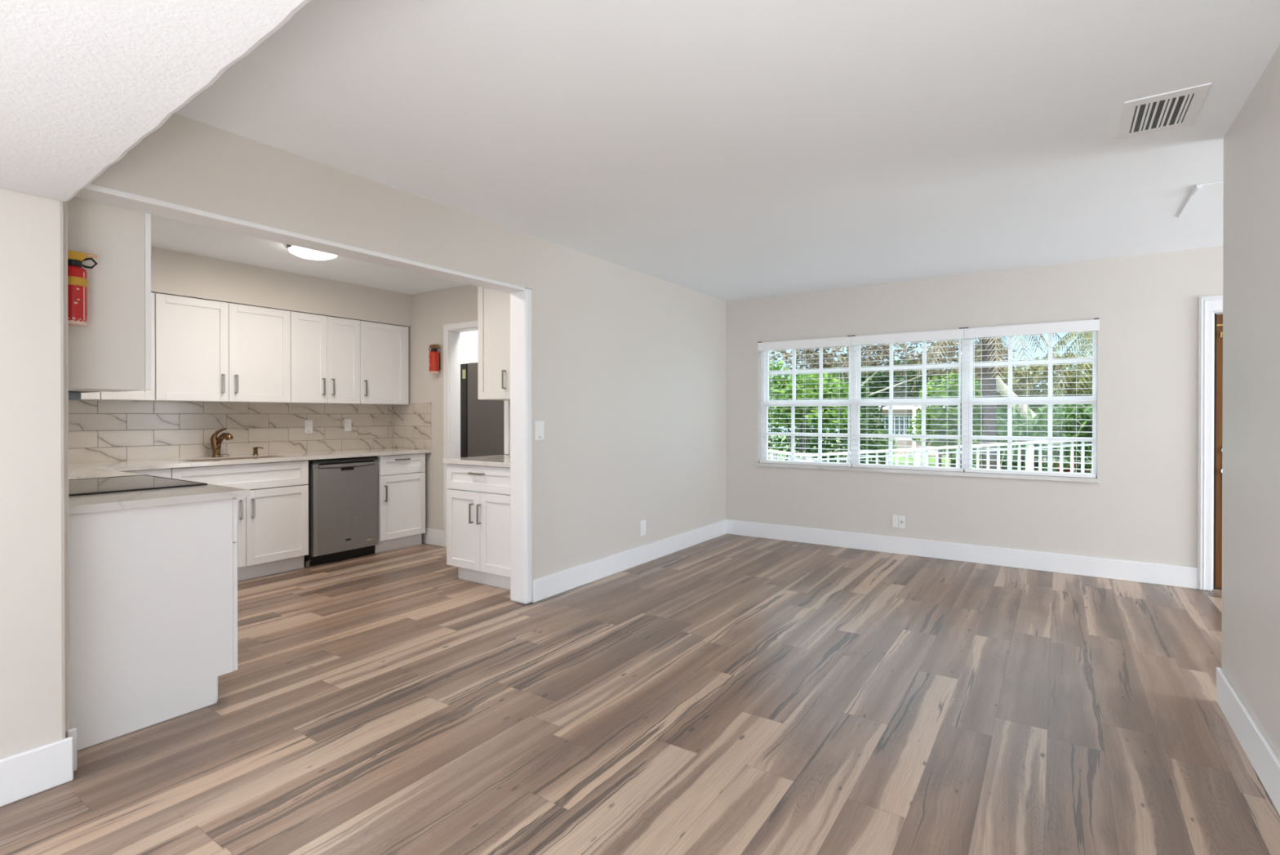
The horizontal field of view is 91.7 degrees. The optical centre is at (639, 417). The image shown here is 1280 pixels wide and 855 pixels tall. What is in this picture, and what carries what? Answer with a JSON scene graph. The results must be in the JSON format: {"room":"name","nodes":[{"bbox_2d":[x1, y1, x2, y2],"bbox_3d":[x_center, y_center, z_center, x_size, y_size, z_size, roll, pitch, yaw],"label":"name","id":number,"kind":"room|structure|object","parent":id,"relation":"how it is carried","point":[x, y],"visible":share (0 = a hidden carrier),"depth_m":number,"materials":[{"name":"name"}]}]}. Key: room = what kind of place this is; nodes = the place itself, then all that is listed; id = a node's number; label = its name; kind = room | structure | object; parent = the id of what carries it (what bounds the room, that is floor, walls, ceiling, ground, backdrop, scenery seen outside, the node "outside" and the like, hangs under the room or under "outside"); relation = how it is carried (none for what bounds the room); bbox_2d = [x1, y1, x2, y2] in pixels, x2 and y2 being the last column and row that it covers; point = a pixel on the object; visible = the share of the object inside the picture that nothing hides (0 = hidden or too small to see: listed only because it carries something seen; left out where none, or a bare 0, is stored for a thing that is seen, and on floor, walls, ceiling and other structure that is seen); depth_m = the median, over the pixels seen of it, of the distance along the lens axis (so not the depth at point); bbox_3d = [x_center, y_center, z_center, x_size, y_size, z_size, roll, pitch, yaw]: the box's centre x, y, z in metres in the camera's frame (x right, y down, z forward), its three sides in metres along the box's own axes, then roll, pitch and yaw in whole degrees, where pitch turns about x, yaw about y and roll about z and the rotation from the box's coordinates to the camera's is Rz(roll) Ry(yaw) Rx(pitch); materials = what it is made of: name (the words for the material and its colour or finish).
{"room":"empty living room","nodes":[
{"label":"empty living room","id":0,"kind":"room"},
{"bbox_2d":[0,187,65,759],"bbox_3d":[-3.889,0.030,-0.540,0.250,2.440,6.561,0,0,34],"label":"wall","id":1,"kind":"structure","parent":0,"point":[33,571],"depth_m":2.04,"materials":[{"name":"paint"}]},
{"bbox_2d":[0,736,73,806],"bbox_3d":[-2.413,1.167,1.421,0.015,0.150,1.696,0,0,34],"label":"baseboard","id":2,"kind":"structure","parent":1,"relation":"attached to","point":[34,771],"depth_m":2.04,"materials":[{"name":"paint"}]},
{"bbox_2d":[66,727,76,770],"bbox_3d":[-1.988,1.164,2.174,0.015,0.150,0.026,0,0,34],"label":"baseboard","id":3,"kind":"structure","parent":1,"relation":"attached to","point":[73,731],"depth_m":2.17,"materials":[{"name":"paint"}]},
{"bbox_2d":[63,201,69,737],"bbox_3d":[-2.066,0.197,2.203,0.152,2.083,0.025,0,0,34],"label":"wall","id":4,"kind":"structure","parent":0,"point":[65,203],"depth_m":2.17,"materials":[{"name":"paint"}]},
{"bbox_2d":[67,196,151,391],"bbox_3d":[-2.203,-0.494,2.475,0.318,0.768,0.321,0,0,34],"label":"upper cabinet","id":5,"kind":"object","parent":4,"relation":"attached to","point":[113,353],"visible":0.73,"depth_m":2.42,"materials":[{"name":"white wood"}]},
{"bbox_2d":[67,249,97,326],"bbox_3d":[-2.075,-0.476,2.283,0.101,0.272,0.090,0,0,-16],"label":"fire extinguisher","id":6,"kind":"object","parent":5,"relation":"attached to","point":[77,282],"visible":0.66,"depth_m":2.26,"materials":[{"name":"red paint"}]},
{"bbox_2d":[0,0,311,201],"bbox_3d":[-1.514,-0.961,1.149,1.800,0.472,1.122,0,0,34],"label":"ceiling","id":7,"kind":"structure","parent":0,"point":[83,82],"depth_m":1.29,"materials":[{"name":"white paint"}]},
{"bbox_2d":[151,246,410,326],"bbox_3d":[-3.294,-1.055,4.927,0.308,0.316,3.185,0,0,34],"label":"wall","id":8,"kind":"structure","parent":0,"point":[173,273],"depth_m":5.06,"materials":[{"name":"paint"}]},
{"bbox_2d":[80,391,100,399],"bbox_3d":[-3.867,-0.502,4.057,0.330,0.765,0.446,0,0,34],"label":"upper cabinet","id":9,"kind":"object","parent":8,"relation":"attached to","point":[93,395],"visible":0.16,"depth_m":4.11,"materials":[{"name":"white wood"}]},
{"bbox_2d":[98,292,155,400],"bbox_3d":[-3.658,-0.503,4.369,0.330,0.765,0.304,0,0,34],"label":"upper cabinet","id":10,"kind":"object","parent":8,"relation":"attached to","point":[140,395],"visible":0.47,"depth_m":4.38,"materials":[{"name":"white wood"}]},
{"bbox_2d":[154,293,290,403],"bbox_3d":[-3.297,-0.506,4.875,0.362,0.765,0.936,0,0,34],"label":"upper cabinet","id":11,"kind":"object","parent":8,"relation":"attached to","point":[211,351],"visible":0.99,"depth_m":4.74,"materials":[{"name":"white wood"}]},
{"bbox_2d":[276,311,359,404],"bbox_3d":[-2.862,-0.508,5.522,0.362,0.765,0.621,0,0,34],"label":"upper cabinet","id":12,"kind":"object","parent":8,"relation":"attached to","point":[325,350],"visible":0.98,"depth_m":5.42,"materials":[{"name":"white wood"}]},
{"bbox_2d":[359,320,408,404],"bbox_3d":[-2.544,-0.510,5.995,0.362,0.765,0.518,0,0,34],"label":"upper cabinet","id":13,"kind":"object","parent":8,"relation":"attached to","point":[384,348],"visible":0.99,"depth_m":5.91,"materials":[{"name":"white wood"}]},
{"bbox_2d":[90,113,725,602],"bbox_3d":[-0.652,0.009,4.350,0.140,2.440,5.370,0,0,34],"label":"wall","id":14,"kind":"structure","parent":0,"point":[628,365],"depth_m":4.45,"materials":[{"name":"paint"}]},
{"bbox_2d":[74,183,524,293],"bbox_3d":[-1.456,-0.837,3.156,0.156,0.023,2.295,0,0,34],"label":"trim","id":15,"kind":"structure","parent":14,"relation":"attached to","point":[95,193],"depth_m":2.80,"materials":[{"name":"paint"}]},
{"bbox_2d":[510,288,532,604],"bbox_3d":[-0.792,0.189,4.138,0.155,2.083,0.068,0,0,34],"label":"trim","id":16,"kind":"structure","parent":14,"relation":"attached to","point":[521,302],"depth_m":4.10,"materials":[{"name":"paint"}]},
{"bbox_2d":[534,420,544,439],"bbox_3d":[-0.675,0.087,4.182,0.010,0.130,0.088,0,0,34],"label":"light switch","id":17,"kind":"object","parent":14,"relation":"attached to","point":[539,424],"visible":1,"depth_m":4.18,"materials":[{"name":"white plastic"}]},
{"bbox_2d":[532,519,726,602],"bbox_3d":[0.100,1.150,5.334,0.015,0.150,2.906,0,0,34],"label":"baseboard","id":18,"kind":"structure","parent":14,"relation":"attached to","point":[553,584],"depth_m":4.91,"materials":[{"name":"paint"}]},
{"bbox_2d":[640,519,645,536],"bbox_3d":[0.028,0.928,5.231,0.010,0.130,0.080,0,0,34],"label":"wall outlet","id":19,"kind":"object","parent":14,"relation":"attached to","point":[642,523],"visible":1,"depth_m":5.22,"materials":[{"name":"white plastic"}]},
{"bbox_2d":[398,284,510,542],"bbox_3d":[-2.369,0.001,6.224,4.800,2.440,0.258,0,0,34],"label":"wall","id":20,"kind":"structure","parent":0,"point":[429,310],"depth_m":5.96,"materials":[{"name":"paint"}]},
{"bbox_2d":[391,402,431,448],"bbox_3d":[-2.271,0.080,6.159,0.619,0.452,0.008,0,0,34],"label":"backsplash","id":21,"kind":"structure","parent":20,"relation":"attached to","point":[411,422],"depth_m":6.14,"materials":[{"name":"tile"}]},
{"bbox_2d":[424,528,444,546],"bbox_3d":[-1.970,1.147,5.957,0.285,0.150,0.015,0,0,34],"label":"baseboard","id":22,"kind":"structure","parent":20,"relation":"attached to","point":[432,536],"depth_m":5.94,"materials":[{"name":"paint"}]},
{"bbox_2d":[428,344,439,373],"bbox_3d":[-1.952,-0.554,5.874,0.113,0.270,0.105,0,0,-8],"label":"fire extinguisher","id":23,"kind":"object","parent":20,"relation":"attached to","point":[434,356],"visible":1,"depth_m":5.84,"materials":[{"name":"red paint"}]},
{"bbox_2d":[443,320,477,546],"bbox_3d":[-1.423,0.173,5.660,0.950,2.100,0.140,0,0,34],"label":"trim","id":24,"kind":"structure","parent":20,"relation":"attached to","point":[451,332],"depth_m":5.86,"materials":[{"name":"paint"}]},
{"bbox_2d":[477,286,510,400],"bbox_3d":[-0.891,-0.667,4.847,0.774,1.052,0.352,0,0,34],"label":"upper cabinet","id":25,"kind":"object","parent":20,"relation":"attached to","point":[493,306],"visible":0.39,"depth_m":4.86,"materials":[{"name":"white wood"}]},
{"bbox_2d":[503,400,509,454],"bbox_3d":[-1.052,0.202,5.331,0.057,2.045,0.270,0,0,34],"label":"trim","id":26,"kind":"structure","parent":20,"relation":"attached to","point":[506,403],"depth_m":5.21,"materials":[{"name":"paint"}]},
{"bbox_2d":[460,330,477,363],"bbox_3d":[-1.715,-0.004,7.338,4.960,2.440,0.100,0,0,34],"label":"wall","id":27,"kind":"structure","parent":0,"point":[468,339],"depth_m":7.52,"materials":[{"name":"paint"}]},
{"bbox_2d":[473,343,477,362],"bbox_3d":[-1.562,0.167,7.163,1.030,2.100,0.020,0,0,34],"label":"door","id":28,"kind":"structure","parent":27,"relation":"in","point":[475,345],"depth_m":7.42,"materials":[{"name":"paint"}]},
{"bbox_2d":[0,533,1279,854],"bbox_3d":[-1.305,1.294,1.022,12.700,0.100,12.030,0,0,34],"label":"floor","id":29,"kind":"structure","parent":0,"point":[726,694],"depth_m":2.52,"materials":[{"name":"brown wood"}]},
{"bbox_2d":[120,467,171,478],"bbox_3d":[-3.568,0.789,4.253,0.595,0.882,0.406,0,0,34],"label":"base cabinet","id":30,"kind":"object","parent":29,"relation":"on","point":[166,473],"visible":0.09,"depth_m":4.18,"materials":[{"name":"white wood"}]},
{"bbox_2d":[68,497,237,750],"bbox_3d":[-2.105,0.795,2.596,0.352,0.884,0.624,0,0,34],"label":"base cabinet","id":31,"kind":"object","parent":29,"relation":"on","point":[153,589],"visible":0.8,"depth_m":2.48,"materials":[{"name":"white wood"}]},
{"bbox_2d":[68,447,431,514],"bbox_3d":[-2.321,0.330,4.277,2.655,0.030,3.183,0,0,34],"label":"countertop","id":32,"kind":"structure","parent":31,"relation":"on","point":[82,504],"depth_m":3.50,"materials":[{"name":"white stone"}]},
{"bbox_2d":[68,474,207,496],"bbox_3d":[-2.518,0.316,2.956,0.773,0.008,0.510,0,0,34],"label":"cooktop","id":33,"kind":"object","parent":32,"relation":"in","point":[80,486],"visible":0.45,"depth_m":2.92,"materials":[{"name":"black ceramic"}]},
{"bbox_2d":[210,427,233,457],"bbox_3d":[-3.308,0.197,4.918,0.165,0.229,0.062,0,0,-6],"label":"faucet","id":34,"kind":"object","parent":32,"relation":"on","point":[215,442],"visible":1,"depth_m":4.90,"materials":[{"name":"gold metal"}]},
{"bbox_2d":[171,456,285,468],"bbox_3d":[-3.139,0.434,4.794,0.366,0.223,0.681,0,0,34],"label":"sink","id":35,"kind":"object","parent":32,"relation":"in","point":[237,458],"visible":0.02,"depth_m":4.85,"materials":[{"name":"silver metal"}]},
{"bbox_2d":[253,446,263,454],"bbox_3d":[-3.190,0.278,5.187,0.078,0.066,0.042,0,0,-29],"label":"soap dispenser","id":36,"kind":"object","parent":32,"relation":"on","point":[255,449],"visible":1,"depth_m":5.17,"materials":[{"name":"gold metal"}]},
{"bbox_2d":[171,460,308,581],"bbox_3d":[-3.179,0.788,4.801,0.627,0.878,0.936,0,0,34],"label":"base cabinet","id":37,"kind":"object","parent":29,"relation":"on","point":[273,522],"visible":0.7,"depth_m":4.78,"materials":[{"name":"white wood"}]},
{"bbox_2d":[292,455,377,566],"bbox_3d":[-2.743,0.783,5.457,0.600,0.877,0.626,0,0,34],"label":"dishwasher","id":38,"kind":"object","parent":29,"relation":"on","point":[343,492],"visible":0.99,"depth_m":5.27,"materials":[{"name":"silver metal"}]},
{"bbox_2d":[374,453,425,552],"bbox_3d":[-2.424,0.781,5.923,0.627,0.882,0.490,0,0,34],"label":"base cabinet","id":39,"kind":"object","parent":29,"relation":"on","point":[401,477],"visible":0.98,"depth_m":5.75,"materials":[{"name":"white wood"}]},
{"bbox_2d":[446,463,510,589],"bbox_3d":[-0.996,0.787,4.746,0.747,0.880,0.652,0,0,34],"label":"base cabinet","id":40,"kind":"object","parent":29,"relation":"on","point":[478,496],"visible":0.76,"depth_m":4.52,"materials":[{"name":"white wood"}]},
{"bbox_2d":[443,454,510,467],"bbox_3d":[-0.975,0.329,4.741,0.810,0.033,0.646,0,0,34],"label":"countertop","id":41,"kind":"structure","parent":40,"relation":"on","point":[496,460],"depth_m":4.57,"materials":[{"name":"white stone"}]},
{"bbox_2d":[460,362,504,457],"bbox_3d":[-1.212,0.328,6.359,0.910,1.745,0.885,0,0,34],"label":"refrigerator","id":42,"kind":"object","parent":29,"relation":"on","point":[482,421],"visible":0.19,"depth_m":6.08,"materials":[{"name":"black metal"}]},
{"bbox_2d":[151,0,1279,301],"bbox_3d":[-1.305,-1.256,1.011,12.700,0.120,12.030,0,0,34],"label":"ceiling","id":43,"kind":"structure","parent":0,"point":[726,150],"depth_m":2.54,"materials":[{"name":"paint"}]},
{"bbox_2d":[286,244,337,260],"bbox_3d":[-2.337,-1.177,4.439,0.336,0.068,0.341,0,0,34],"label":"ceiling light","id":44,"kind":"object","parent":43,"relation":"attached to","point":[302,252],"visible":0.67,"depth_m":4.38,"materials":[{"name":"white glass"}]},
{"bbox_2d":[1116,82,1211,139],"bbox_3d":[2.054,-1.200,2.455,0.247,0.006,0.380,0,0,34],"label":"ceiling vent","id":45,"kind":"object","parent":43,"relation":"in","point":[1177,108],"visible":1,"depth_m":2.44,"materials":[{"name":"metal"}]},
{"bbox_2d":[1177,180,1223,217],"bbox_3d":[3.306,-1.197,3.303,0.608,0.018,0.620,0,0,34],"label":"access panel","id":46,"kind":"object","parent":43,"relation":"attached to","point":[1207,197],"visible":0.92,"depth_m":3.42,"materials":[{"name":"paint"}]},
{"bbox_2d":[725,245,1222,568],"bbox_3d":[4.055,0.008,4.539,7.740,2.440,0.200,0,0,34],"label":"wall","id":47,"kind":"structure","parent":0,"point":[1143,506],"depth_m":4.99,"materials":[{"name":"paint"}]},
{"bbox_2d":[892,514,897,527],"bbox_3d":[2.301,0.934,5.598,0.050,0.112,0.010,0,0,34],"label":"wall outlet","id":48,"kind":"object","parent":47,"relation":"attached to","point":[895,517],"visible":1,"depth_m":5.60,"materials":[{"name":"white plastic"}]},
{"bbox_2d":[898,515,904,528],"bbox_3d":[2.344,0.936,5.564,0.050,0.112,0.018,0,0,34],"label":"cable plate","id":49,"kind":"object","parent":47,"relation":"attached to","point":[901,518],"visible":1,"depth_m":5.57,"materials":[{"name":"white plastic"}]},
{"bbox_2d":[755,330,1099,483],"bbox_3d":[2.392,-0.125,5.600,2.813,1.246,0.147,0,0,34],"label":"window","id":50,"kind":"structure","parent":47,"relation":"in","point":[851,403],"depth_m":5.49,"materials":[{"name":"plastic"}]},
{"bbox_2d":[757,335,853,466],"bbox_3d":[1.602,-0.153,6.082,0.931,1.228,0.087,0,0,34],"label":"window blind","id":51,"kind":"object","parent":50,"relation":"attached to","point":[833,342],"visible":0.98,"depth_m":6.06,"materials":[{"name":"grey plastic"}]},
{"bbox_2d":[851,327,964,471],"bbox_3d":[2.377,-0.150,5.560,0.935,1.228,0.087,0,0,34],"label":"window blind","id":52,"kind":"object","parent":50,"relation":"attached to","point":[951,334],"visible":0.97,"depth_m":5.54,"materials":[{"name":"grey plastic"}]},
{"bbox_2d":[964,317,1099,477],"bbox_3d":[3.150,-0.148,5.040,0.926,1.228,0.087,0,0,34],"label":"window blind","id":53,"kind":"object","parent":50,"relation":"attached to","point":[1034,329],"visible":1,"depth_m":5.02,"materials":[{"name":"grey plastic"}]},
{"bbox_2d":[726,519,1197,588],"bbox_3d":[2.456,1.149,5.491,3.719,0.150,0.015,0,0,34],"label":"baseboard","id":54,"kind":"structure","parent":47,"relation":"attached to","point":[1123,570],"depth_m":5.20,"materials":[{"name":"paint"}]},
{"bbox_2d":[1197,294,1222,591],"bbox_3d":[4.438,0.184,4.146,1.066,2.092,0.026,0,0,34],"label":"trim","id":55,"kind":"structure","parent":47,"relation":"attached to","point":[1208,304],"depth_m":4.42,"materials":[{"name":"paint"}]},
{"bbox_2d":[1212,313,1222,591],"bbox_3d":[4.468,0.243,4.190,0.925,1.973,0.120,0,0,34],"label":"door","id":56,"kind":"structure","parent":47,"relation":"in","point":[1218,348],"depth_m":4.44,"materials":[{"name":"brown wood"}]},
{"bbox_2d":[1221,44,1279,759],"bbox_3d":[-0.086,0.034,-1.309,0.140,2.440,9.532,0,0,34],"label":"wall","id":57,"kind":"structure","parent":0,"point":[1251,433],"depth_m":2.26,"materials":[{"name":"paint"}]},
{"bbox_2d":[1216,666,1279,814],"bbox_3d":[1.256,1.169,0.828,0.015,0.150,4.527,0,0,34],"label":"baseboard","id":58,"kind":"structure","parent":57,"relation":"attached to","point":[1264,761],"depth_m":2.23,"materials":[{"name":"paint"}]},
{"bbox_3d":[-3.519,0.006,4.999,0.140,2.440,3.325,0,0,34],"label":"wall","id":59,"kind":"structure","parent":0,"visible":0},
{"bbox_2d":[68,400,391,462],"bbox_3d":[-3.418,0.092,5.016,0.008,0.436,3.185,0,0,34],"label":"backsplash","id":60,"kind":"structure","parent":59,"relation":"attached to","point":[99,431],"depth_m":4.96,"materials":[{"name":"tile"}]},
{"bbox_2d":[304,420,312,432],"bbox_3d":[-2.999,0.081,5.623,0.010,0.115,0.072,0,0,34],"label":"wall outlet","id":61,"kind":"object","parent":59,"relation":"attached to","point":[308,424],"visible":1,"depth_m":5.62,"materials":[{"name":"white plastic"}]},
{"bbox_2d":[344,418,351,431],"bbox_3d":[-2.790,0.072,5.933,0.010,0.115,0.072,0,0,34],"label":"wall outlet","id":62,"kind":"object","parent":59,"relation":"attached to","point":[348,426],"visible":1,"depth_m":5.93,"materials":[{"name":"white plastic"}]},
{"bbox_3d":[-3.275,0.015,2.916,2.590,2.440,0.140,0,0,34],"label":"wall","id":63,"kind":"structure","parent":0,"visible":0},
{"bbox_3d":[-2.650,-0.509,2.776,0.759,0.740,0.320,0,0,34],"label":"upper cabinet","id":64,"kind":"object","parent":63,"relation":"attached to","visible":0},
{"bbox_2d":[68,391,99,400],"bbox_3d":[-2.699,-0.108,2.777,0.660,0.060,0.266,0,0,34],"label":"range hood","id":65,"kind":"object","parent":64,"relation":"attached to","point":[73,395],"visible":0.23,"depth_m":2.74,"materials":[{"name":"grey metal"}]},
{"label":"outside","id":66,"kind":"structure","parent":0,"visible":0},
{"bbox_3d":[9.930,1.950,19.241,55.000,0.030,8.000,0,0,34],"label":"driveway","id":67,"kind":"object","parent":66,"visible":0},
{"bbox_2d":[799,359,942,463],"bbox_3d":[6.967,0.066,19.270,4.357,3.802,1.926,0,0,34],"label":"tree","id":68,"kind":"object","parent":67,"relation":"on","point":[900,391],"visible":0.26,"depth_m":18.48,"materials":[{"name":"green plant"}]},
{"bbox_2d":[951,350,1053,463],"bbox_3d":[9.529,0.072,16.482,2.771,3.852,2.134,0,0,34],"label":"palm tree","id":69,"kind":"object","parent":67,"relation":"on","point":[1024,410],"visible":0.1,"depth_m":16.27,"materials":[{"name":"green plant"}]},
{"bbox_2d":[946,395,1091,472],"bbox_3d":[12.024,0.466,17.196,6.605,3.042,1.740,0,0,28],"label":"hedge","id":70,"kind":"object","parent":67,"relation":"on","point":[999,411],"visible":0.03,"depth_m":17.79,"materials":[{"name":"green plant"}]},
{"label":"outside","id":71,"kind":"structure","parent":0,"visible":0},
{"bbox_2d":[768,435,1091,471],"bbox_3d":[12.957,1.987,37.172,100.000,0.200,63.870,0,0,34],"label":"ground","id":72,"kind":"structure","parent":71,"point":[900,459],"depth_m":28.65,"materials":[{"name":"green plant"}]},
{"bbox_2d":[768,359,862,458],"bbox_3d":[3.036,0.465,11.129,1.944,3.079,1.496,0,0,34],"label":"shade tree","id":73,"kind":"object","parent":72,"relation":"on","point":[780,393],"visible":0.57,"depth_m":10.82,"materials":[{"name":"green plant"}]},
{"bbox_2d":[768,367,893,464],"bbox_3d":[3.797,0.410,13.814,3.688,3.167,2.047,0,0,34],"label":"hedge","id":74,"kind":"object","parent":72,"relation":"on","point":[870,419],"visible":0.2,"depth_m":13.08,"materials":[{"name":"green plant"}]},
{"bbox_2d":[841,390,879,463],"bbox_3d":[5.346,0.625,15.064,0.964,2.724,0.974,0,0,34],"label":"leafy shrub","id":75,"kind":"object","parent":72,"relation":"on","point":[868,393],"visible":0.06,"depth_m":14.91,"materials":[{"name":"green plant"}]},
{"bbox_2d":[866,430,898,464],"bbox_3d":[5.648,1.123,14.505,0.723,1.732,0.742,0,0,-1],"label":"leafy shrub","id":76,"kind":"object","parent":72,"relation":"on","point":[877,431],"visible":0.2,"depth_m":14.47,"materials":[{"name":"green plant"}]},
{"bbox_2d":[768,337,1017,463],"bbox_3d":[5.882,-0.277,15.364,5.900,4.527,1.950,0,0,25],"label":"bare tree","id":77,"kind":"object","parent":72,"relation":"on","point":[884,346],"visible":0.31,"depth_m":15.12,"materials":[{"name":"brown plant"}]},
{"bbox_2d":[768,440,1092,472],"bbox_3d":[3.708,1.122,8.759,5.538,1.776,1.388,0,0,25],"label":"porch railing","id":78,"kind":"object","parent":72,"relation":"on","point":[1028,446],"visible":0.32,"depth_m":8.39,"materials":[{"name":"white paint"}]},
{"bbox_2d":[811,351,1092,466],"bbox_3d":[12.278,-0.302,24.561,11.551,4.502,2.636,0,0,17],"label":"tree","id":79,"kind":"object","parent":72,"relation":"on","point":[1021,382],"visible":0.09,"depth_m":23.13,"materials":[{"name":"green plant"}]},
{"bbox_2d":[906,372,1005,468],"bbox_3d":[5.843,0.575,11.499,1.657,2.858,1.387,0,0,34],"label":"leafy shrub","id":80,"kind":"object","parent":72,"relation":"on","point":[944,391],"visible":0.52,"depth_m":11.36,"materials":[{"name":"green plant"}]},
{"bbox_2d":[849,404,1088,456],"bbox_3d":[17.104,0.382,32.600,12.100,3.050,8.400,0,0,34],"label":"house","id":81,"kind":"structure","parent":72,"relation":"on","point":[896,418],"depth_m":31.69,"materials":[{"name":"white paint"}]},
{"bbox_2d":[884,416,909,434],"bbox_3d":[13.190,0.410,31.889,1.217,0.900,0.030,0,0,34],"label":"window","id":82,"kind":"structure","parent":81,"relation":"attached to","point":[895,420],"depth_m":31.82,"materials":[{"name":"white paint"}]},
{"bbox_2d":[910,333,1075,468],"bbox_3d":[5.946,0.024,10.534,2.437,3.957,2.467,0,0,34],"label":"palm tree","id":83,"kind":"object","parent":72,"relation":"on","point":[988,390],"visible":0.27,"depth_m":10.51,"materials":[{"name":"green plant"}]},
{"bbox_2d":[974,404,1026,469],"bbox_3d":[7.149,0.803,12.173,1.827,2.385,1.822,0,0,34],"label":"plant","id":84,"kind":"object","parent":72,"relation":"on","point":[1001,451],"visible":0.02,"depth_m":12.10,"materials":[{"name":"green plant"}]},
{"bbox_2d":[994,413,1007,469],"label":"plant","id":85,"kind":"object","parent":72,"relation":"on","point":[1004,433],"depth_m":10.89,"materials":[{"name":"green plant"}]},
{"bbox_2d":[1012,404,1048,471],"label":"plant","id":86,"kind":"object","parent":72,"relation":"on","point":[1033,426],"depth_m":10.80,"materials":[{"name":"green plant"}]},
{"bbox_2d":[979,378,1092,460],"bbox_3d":[16.758,-0.124,24.082,6.622,4.148,2.260,0,0,21],"label":"tree","id":87,"kind":"object","parent":72,"relation":"on","point":[1033,406],"visible":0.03,"depth_m":24.15,"materials":[{"name":"green plant"}]},
{"bbox_2d":[1020,330,1092,429],"bbox_3d":[8.805,0.110,11.441,2.715,3.780,2.948,0,0,-42],"label":"palm tree","id":88,"kind":"object","parent":72,"relation":"on","point":[1082,348],"visible":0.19,"depth_m":11.58,"materials":[{"name":"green plant"}]},
{"bbox_2d":[1026,383,1092,472],"bbox_3d":[7.915,0.672,11.248,2.293,2.654,2.243,0,0,-36],"label":"plant","id":89,"kind":"object","parent":72,"relation":"on","point":[1068,410],"visible":0.32,"depth_m":11.04,"materials":[{"name":"green plant"}]},
{"bbox_2d":[1052,404,1080,471],"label":"plant","id":90,"kind":"object","parent":72,"relation":"on","point":[1054,452],"depth_m":10.63,"materials":[{"name":"green plant"}]},
{"bbox_2d":[1052,462,1088,472],"bbox_3d":[8.418,1.417,12.631,1.233,1.167,0.751,0,0,24],"label":"plant","id":91,"kind":"object","parent":72,"relation":"on","point":[1058,466],"visible":0.06,"depth_m":12.43,"materials":[{"name":"green plant"}]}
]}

